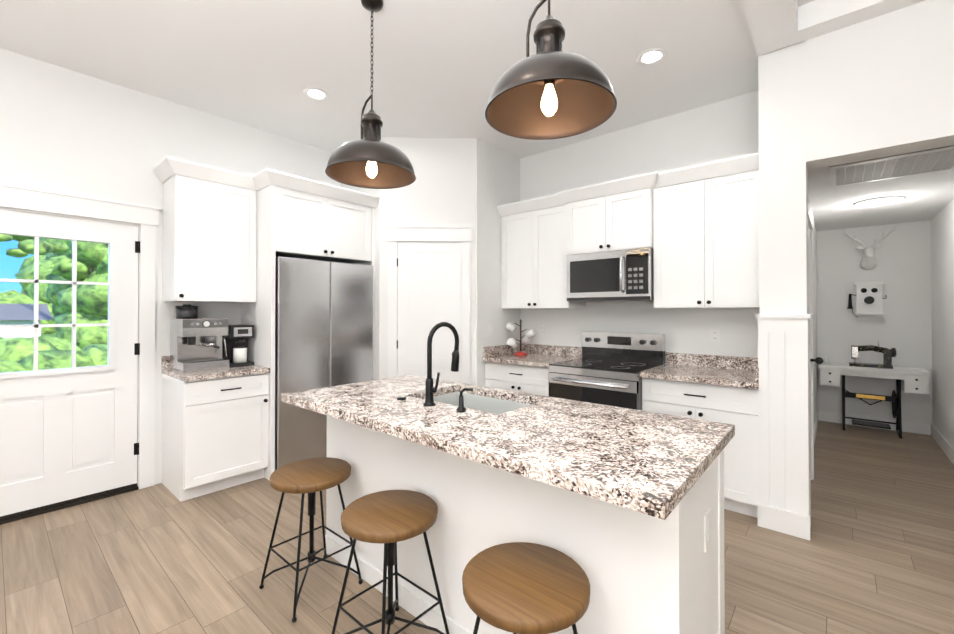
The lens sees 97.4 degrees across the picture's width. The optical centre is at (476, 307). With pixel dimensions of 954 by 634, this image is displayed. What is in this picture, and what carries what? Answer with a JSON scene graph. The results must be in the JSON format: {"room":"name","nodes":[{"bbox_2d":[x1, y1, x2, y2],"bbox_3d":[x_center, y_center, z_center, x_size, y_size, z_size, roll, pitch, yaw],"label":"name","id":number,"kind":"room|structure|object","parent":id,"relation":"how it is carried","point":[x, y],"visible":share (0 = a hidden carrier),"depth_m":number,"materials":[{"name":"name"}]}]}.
{"room":"kitchen","nodes":[
{"label":"kitchen","id":0,"kind":"room"},
{"bbox_2d":[0,48,340,488],"bbox_3d":[-1.913,-0.204,4.190,0.150,3.220,4.170,0,-1,41],"label":"wall","id":1,"kind":"structure","parent":0,"point":[65,130],"depth_m":3.18,"materials":[{"name":"white paint"}]},
{"bbox_2d":[0,209,139,519],"bbox_3d":[-2.933,0.369,2.921,0.070,2.014,0.914,0,-1,41],"label":"entry door","id":2,"kind":"structure","parent":1,"relation":"in","point":[68,435],"depth_m":2.98,"materials":[{"name":"white wood"}]},
{"bbox_2d":[0,183,160,524],"bbox_3d":[-2.962,0.297,2.939,0.184,2.200,1.170,0,-1,41],"label":"door frame","id":3,"kind":"structure","parent":1,"relation":"attached to","point":[145,217],"depth_m":3.24,"materials":[{"name":"white paint"}]},
{"bbox_2d":[163,175,256,302],"bbox_3d":[-2.191,-0.524,3.463,0.375,0.950,0.580,0,-1,41],"label":"upper cabinet","id":4,"kind":"object","parent":1,"relation":"attached to","point":[209,239],"visible":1,"depth_m":3.32,"materials":[{"name":"white wood"}]},
{"bbox_2d":[153,156,378,207],"bbox_3d":[-1.764,-1.048,3.716,0.698,0.100,1.656,0,-1,41],"label":"crown molding","id":5,"kind":"structure","parent":1,"relation":"attached to","point":[166,169],"depth_m":3.42,"materials":[{"name":"white wood"}]},
{"bbox_2d":[341,183,379,379],"bbox_3d":[-1.185,-0.203,4.376,0.710,3.220,0.100,0,-1,41],"label":"wall","id":6,"kind":"structure","parent":0,"point":[376,192],"depth_m":4.14,"materials":[{"name":"white paint"}]},
{"bbox_2d":[0,0,757,158],"bbox_3d":[-1.524,-1.761,1.796,3.875,0.140,7.310,0,-1,41],"label":"ceiling","id":7,"kind":"structure","parent":0,"point":[440,67],"depth_m":2.77,"materials":[{"name":"white paint"}]},
{"bbox_2d":[303,88,328,100],"bbox_3d":[-1.262,-1.677,3.292,0.194,0.006,0.194,0,-1,41],"label":"recessed light","id":8,"kind":"object","parent":7,"relation":"in","point":[316,94],"visible":1,"depth_m":3.29,"materials":[{"name":"white paint"}]},
{"bbox_2d":[325,0,415,188],"bbox_3d":[-0.578,-1.201,2.305,0.482,0.971,0.482,0,-1,41],"label":"pendant light","id":9,"kind":"object","parent":7,"relation":"hanging from","point":[370,160],"visible":1,"depth_m":2.29,"materials":[{"name":"brown metal"}]},
{"bbox_2d":[485,0,616,139],"bbox_3d":[0.271,-1.206,1.575,0.482,0.971,0.482,0,-1,41],"label":"pendant light","id":10,"kind":"object","parent":7,"relation":"hanging from","point":[549,90],"visible":1,"depth_m":1.63,"materials":[{"name":"brown metal"}]},
{"bbox_2d":[636,48,666,65],"bbox_3d":[1.171,-1.680,2.810,0.194,0.006,0.194,0,-1,41],"label":"recessed light","id":11,"kind":"object","parent":7,"relation":"in","point":[653,56],"visible":1,"depth_m":2.80,"materials":[{"name":"white paint"}]},
{"bbox_2d":[379,137,475,384],"bbox_3d":[-0.476,-0.204,4.165,0.960,3.220,0.100,0,0,-2],"label":"wall","id":12,"kind":"structure","parent":0,"point":[440,190],"depth_m":4.12,"materials":[{"name":"white paint"}]},
{"bbox_2d":[397,242,460,382],"bbox_3d":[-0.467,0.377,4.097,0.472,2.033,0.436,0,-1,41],"label":"pantry door","id":13,"kind":"structure","parent":12,"relation":"in","point":[429,286],"depth_m":4.10,"materials":[{"name":"white wood"}]},
{"bbox_2d":[385,226,472,383],"bbox_3d":[-0.466,0.303,4.094,0.855,2.205,0.034,0,0,-2],"label":"door frame","id":14,"kind":"structure","parent":12,"relation":"attached to","point":[395,235],"depth_m":4.09,"materials":[{"name":"white paint"}]},
{"bbox_2d":[0,421,953,633],"bbox_3d":[1.194,1.412,1.541,9.600,0.050,11.000,0,-1,41],"label":"floor","id":15,"kind":"structure","parent":0,"point":[874,554],"depth_m":2.28,"materials":[{"name":"brown wood"}]},
{"bbox_2d":[161,356,269,501],"bbox_3d":[-2.095,0.893,3.367,0.632,1.014,0.585,0,-1,41],"label":"base cabinet","id":16,"kind":"object","parent":15,"relation":"on","point":[215,430],"visible":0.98,"depth_m":3.17,"materials":[{"name":"white wood"}]},
{"bbox_2d":[170,304,228,372],"bbox_3d":[-2.183,0.229,3.319,0.431,0.512,0.310,0,-1,41],"label":"coffee machine","id":17,"kind":"object","parent":16,"relation":"on","point":[195,343],"visible":1,"depth_m":3.27,"materials":[{"name":"silver metal"}]},
{"bbox_2d":[222,325,253,367],"bbox_3d":[-2.041,0.317,3.558,0.275,0.340,0.180,0,-1,41],"label":"coffee maker","id":18,"kind":"object","parent":16,"relation":"on","point":[237,337],"visible":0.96,"depth_m":3.49,"materials":[{"name":"black plastic"}]},
{"bbox_2d":[241,185,374,480],"bbox_3d":[-1.571,0.204,3.972,0.645,2.400,1.005,0,-1,41],"label":"surround","id":19,"kind":"object","parent":15,"relation":"on","point":[295,224],"visible":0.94,"depth_m":3.59,"materials":[{"name":"white wood"}]},
{"bbox_2d":[259,457,362,622],"bbox_3d":[-0.826,1.101,2.093,0.380,0.579,0.380,0,-1,41],"label":"stool","id":20,"kind":"object","parent":15,"relation":"on","point":[311,477],"visible":0.98,"depth_m":2.07,"materials":[{"name":"brown wood"}]},
{"bbox_2d":[275,256,372,469],"bbox_3d":[-1.563,0.494,3.963,0.660,1.820,0.918,0,-1,41],"label":"fridge","id":21,"kind":"object","parent":15,"relation":"on","point":[323,324],"visible":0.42,"depth_m":3.64,"materials":[{"name":"silver metal"}]},
{"bbox_2d":[331,490,448,633],"bbox_3d":[-0.348,1.098,1.682,0.380,0.579,0.380,0,-1,41],"label":"stool","id":22,"kind":"object","parent":15,"relation":"on","point":[389,519],"visible":1,"depth_m":1.66,"materials":[{"name":"brown wood"}]},
{"bbox_2d":[325,415,724,633],"bbox_3d":[0.064,0.946,2.040,1.900,0.890,0.678,0,-1,41],"label":"kitchen island","id":23,"kind":"object","parent":15,"relation":"on","point":[645,575],"depth_m":1.56,"materials":[{"name":"white"}]},
{"bbox_2d":[281,375,734,522],"bbox_3d":[-0.020,0.480,1.946,1.960,0.040,0.881,0,-1,41],"label":"island countertop","id":24,"kind":"structure","parent":23,"relation":"on","point":[643,462],"depth_m":1.51,"materials":[{"name":"stone"}]},
{"bbox_2d":[423,322,459,405],"bbox_3d":[-0.150,0.265,2.033,0.111,0.391,0.231,0,-1,41],"label":"faucet","id":25,"kind":"object","parent":24,"relation":"on","point":[430,389],"visible":1,"depth_m":1.98,"materials":[{"name":"black metal"}]},
{"bbox_2d":[456,388,472,412],"bbox_3d":[-0.052,0.408,1.878,0.042,0.101,0.097,0,-1,41],"label":"soap pump","id":26,"kind":"object","parent":24,"relation":"on","point":[461,408],"visible":1,"depth_m":1.85,"materials":[{"name":"black metal"}]},
{"bbox_2d":[417,391,528,414],"bbox_3d":[-0.011,0.612,2.162,0.654,0.244,0.424,0,-1,41],"label":"sink","id":27,"kind":"object","parent":24,"relation":"in","point":[498,403],"depth_m":2.38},
{"bbox_2d":[462,542,589,633],"bbox_3d":[0.145,1.095,1.259,0.380,0.579,0.380,0,-1,41],"label":"stool","id":28,"kind":"object","parent":15,"relation":"on","point":[522,588],"visible":1,"depth_m":1.21,"materials":[{"name":"brown wood"}]},
{"bbox_2d":[482,343,581,395],"bbox_3d":[0.566,0.899,4.163,0.790,1.014,0.663,0,-1,41],"label":"base cabinet","id":29,"kind":"object","parent":15,"relation":"on","point":[506,368],"visible":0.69,"depth_m":4.06,"materials":[{"name":"white wood"}]},
{"bbox_2d":[505,320,535,355],"bbox_3d":[0.458,0.307,4.375,0.314,0.370,0.321,0,-1,41],"label":"mug tree","id":30,"kind":"object","parent":29,"relation":"on","point":[526,337],"visible":1,"depth_m":4.36,"materials":[{"name":"red ceramic"}]},
{"bbox_2d":[548,331,665,410],"bbox_3d":[1.113,0.814,3.611,0.757,1.175,0.750,0,-1,41],"label":"range","id":31,"kind":"object","parent":15,"relation":"on","point":[607,368],"visible":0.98,"depth_m":3.54,"materials":[{"name":"silver metal"}]},
{"bbox_2d":[640,352,758,517],"bbox_3d":[1.727,0.892,3.166,0.750,1.014,0.663,0,-1,41],"label":"base cabinet","id":32,"kind":"object","parent":15,"relation":"on","point":[718,388],"visible":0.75,"depth_m":2.88,"materials":[{"name":"white wood"}]},
{"bbox_2d":[819,362,930,438],"bbox_3d":[4.505,1.048,4.798,0.900,0.745,0.406,0,-1,41],"label":"table","id":33,"kind":"object","parent":15,"relation":"on","point":[912,380],"visible":1,"depth_m":4.70,"materials":[{"name":"white paint"}]},
{"bbox_2d":[849,341,896,368],"bbox_3d":[4.521,0.525,4.793,0.395,0.300,0.170,0,-1,41],"label":"sewing machine","id":34,"kind":"object","parent":33,"relation":"on","point":[888,354],"visible":1,"depth_m":4.75,"materials":[{"name":"black metal"}]},
{"bbox_2d":[476,138,519,385],"bbox_3d":[0.203,-0.202,4.435,0.100,3.220,0.740,0,-1,41],"label":"wall","id":35,"kind":"structure","parent":0,"point":[497,176],"depth_m":4.29,"materials":[{"name":"white paint"}]},
{"bbox_2d":[520,91,759,364],"bbox_3d":[0.937,-0.203,4.391,3.910,3.220,0.150,0,-1,41],"label":"wall","id":36,"kind":"structure","parent":0,"point":[724,129],"depth_m":3.74,"materials":[{"name":"white paint"}]},
{"bbox_2d":[539,325,544,335],"bbox_3d":[0.692,0.238,4.494,0.072,0.116,0.007,0,-1,41],"label":"electrical outlet","id":37,"kind":"object","parent":36,"relation":"attached to","point":[542,330],"visible":1,"depth_m":4.48,"materials":[{"name":"white plastic"}]},
{"bbox_2d":[501,205,585,308],"bbox_3d":[0.660,-0.478,4.282,0.790,0.970,0.375,0,-1,41],"label":"upper cabinet","id":38,"kind":"object","parent":36,"relation":"attached to","point":[534,259],"visible":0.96,"depth_m":4.14,"materials":[{"name":"white wood"}]},
{"bbox_2d":[567,188,652,254],"bbox_3d":[1.232,-0.727,3.760,0.755,0.480,0.425,0,-1,41],"label":"upper cabinet","id":39,"kind":"object","parent":36,"relation":"attached to","point":[619,221],"visible":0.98,"depth_m":3.59,"materials":[{"name":"white wood"}]},
{"bbox_2d":[567,248,653,301],"bbox_3d":[1.220,-0.273,3.743,0.749,0.421,0.457,0,-1,41],"label":"microwave","id":40,"kind":"object","parent":39,"relation":"attached to","point":[620,275],"visible":0.94,"depth_m":3.58,"materials":[{"name":"silver metal"}]},
{"bbox_2d":[497,152,758,216],"bbox_3d":[1.089,-1.018,3.627,2.301,0.100,0.120,0,-1,41],"label":"crown molding","id":41,"kind":"structure","parent":39,"relation":"on","point":[722,167],"depth_m":3.38,"materials":[{"name":"white wood"}]},
{"bbox_2d":[653,170,758,307],"bbox_3d":[1.821,-0.485,3.285,0.750,0.970,0.375,0,-1,41],"label":"upper cabinet","id":42,"kind":"object","parent":36,"relation":"attached to","point":[706,243],"visible":0.96,"depth_m":3.15,"materials":[{"name":"white wood"}]},
{"bbox_2d":[710,328,719,342],"bbox_3d":[1.944,0.225,3.419,0.072,0.116,0.007,0,-1,41],"label":"electrical outlet","id":43,"kind":"object","parent":36,"relation":"attached to","point":[714,335],"visible":1,"depth_m":3.42,"materials":[{"name":"white plastic"}]},
{"bbox_2d":[813,225,816,422],"bbox_3d":[3.321,-0.203,4.280,0.150,3.220,3.090,0,-1,41],"label":"wall","id":44,"kind":"structure","parent":0,"point":[815,320],"depth_m":4.87,"materials":[{"name":"white paint"}]},
{"bbox_2d":[808,197,813,479],"bbox_3d":[2.468,0.318,3.131,0.050,2.160,0.980,0,-1,41],"label":"door frame","id":45,"kind":"structure","parent":44,"relation":"attached to","point":[810,221],"depth_m":3.41,"materials":[{"name":"white paint"}]},
{"bbox_2d":[808,227,823,432],"bbox_3d":[2.489,0.377,3.106,0.112,2.018,0.771,0,-1,41],"label":"hall door","id":46,"kind":"structure","parent":44,"relation":"in","point":[818,360],"depth_m":3.34,"materials":[{"name":"white wood"}]},
{"bbox_2d":[814,410,819,443],"bbox_3d":[3.559,1.343,4.422,0.012,0.130,2.250,0,-1,41],"label":"baseboard","id":47,"kind":"structure","parent":44,"relation":"attached to","point":[817,418],"depth_m":4.76,"materials":[{"name":"white paint"}]},
{"bbox_2d":[740,0,925,55],"bbox_3d":[1.556,-1.754,-1.371,4.925,0.200,6.520,0,-1,41],"label":"ceiling","id":48,"kind":"structure","parent":0,"point":[773,25],"depth_m":2.38,"materials":[{"name":"white paint"}]},
{"bbox_2d":[758,0,953,313],"bbox_3d":[2.340,-0.217,2.407,1.175,3.220,0.250,0,-1,41],"label":"wall","id":49,"kind":"structure","parent":0,"point":[880,85],"depth_m":2.46,"materials":[{"name":"white paint"}]},
{"bbox_2d":[755,314,812,539],"bbox_3d":[1.979,0.718,2.697,0.280,1.355,0.272,0,-1,41],"label":"wainscot panel","id":50,"kind":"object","parent":49,"relation":"attached to","point":[784,455],"depth_m":2.60,"materials":[{"name":"white paint"}]},
{"bbox_2d":[816,220,932,423],"bbox_3d":[4.712,-0.198,5.024,1.290,3.220,0.150,0,-1,41],"label":"wall","id":51,"kind":"structure","parent":0,"point":[902,272],"depth_m":4.92,"materials":[{"name":"white paint"}]},
{"bbox_2d":[847,281,886,319],"bbox_3d":[4.565,-0.084,4.912,0.346,0.450,0.207,0,-1,41],"label":"phone","id":52,"kind":"object","parent":51,"relation":"attached to","point":[869,298],"visible":0.98,"depth_m":4.90,"materials":[{"name":"white paint"}]},
{"bbox_2d":[841,225,897,269],"bbox_3d":[4.571,-0.694,4.886,0.502,0.493,0.329,0,-1,41],"label":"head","id":53,"kind":"object","parent":51,"relation":"attached to","point":[868,261],"visible":1,"depth_m":4.88},
{"bbox_2d":[819,410,928,434],"bbox_3d":[4.651,1.346,4.958,0.930,0.130,0.012,0,-1,41],"label":"baseboard","id":54,"kind":"structure","parent":51,"relation":"attached to","point":[829,416],"depth_m":4.91,"materials":[{"name":"white paint"}]},
{"bbox_2d":[808,143,953,230],"bbox_3d":[3.545,-1.038,3.672,0.990,0.120,3.430,0,-1,41],"label":"ceiling","id":55,"kind":"structure","parent":0,"point":[929,196],"depth_m":3.71,"materials":[{"name":"white paint"}]},
{"bbox_2d":[854,196,905,206],"bbox_3d":[3.675,-0.965,3.830,0.344,0.022,0.344,0,-1,41],"label":"recessed light","id":56,"kind":"object","parent":55,"relation":"in","point":[879,201],"visible":1,"depth_m":3.77,"materials":[{"name":"white"}]},
{"bbox_2d":[830,145,953,186],"bbox_3d":[2.906,-0.977,2.921,0.680,0.012,0.600,0,-1,41],"label":"ceiling vent","id":57,"kind":"object","parent":55,"relation":"in","point":[916,163],"visible":1,"depth_m":2.91,"materials":[{"name":"white metal"}]},
{"bbox_2d":[931,199,953,447],"bbox_3d":[3.928,-0.211,3.238,0.150,3.220,3.580,0,-1,41],"label":"wall","id":58,"kind":"structure","parent":0,"point":[942,254],"depth_m":4.13,"materials":[{"name":"white paint"}]},
{"bbox_2d":[929,423,953,464],"bbox_3d":[3.916,1.335,3.337,0.012,0.130,3.430,0,-1,41],"label":"baseboard","id":59,"kind":"structure","parent":58,"relation":"attached to","point":[946,447],"depth_m":4.13,"materials":[{"name":"white paint"}]},
{"label":"outside","id":60,"kind":"structure","parent":0,"visible":0},
{"bbox_2d":[41,333,55,336],"bbox_3d":[-24.825,1.825,27.992,65.650,0.200,90.000,0,-1,41],"label":"ground","id":61,"kind":"structure","parent":60,"point":[51,334],"depth_m":27.02,"materials":[{"name":"green plant"}]},
{"bbox_2d":[0,304,53,338],"bbox_3d":[-25.012,1.847,20.602,7.800,4.150,5.350,0,-1,41],"label":"house","id":62,"kind":"structure","parent":61,"relation":"on","point":[13,320],"depth_m":19.84,"materials":[{"name":"white"}]},
{"bbox_2d":[0,234,107,372],"bbox_3d":[-22.291,-4.131,22.426,45.368,20.669,19.206,0,-1,41],"label":"trees","id":63,"kind":"object","parent":61,"relation":"on","point":[81,274],"depth_m":11.13,"materials":[{"name":"green plant"}]}
]}

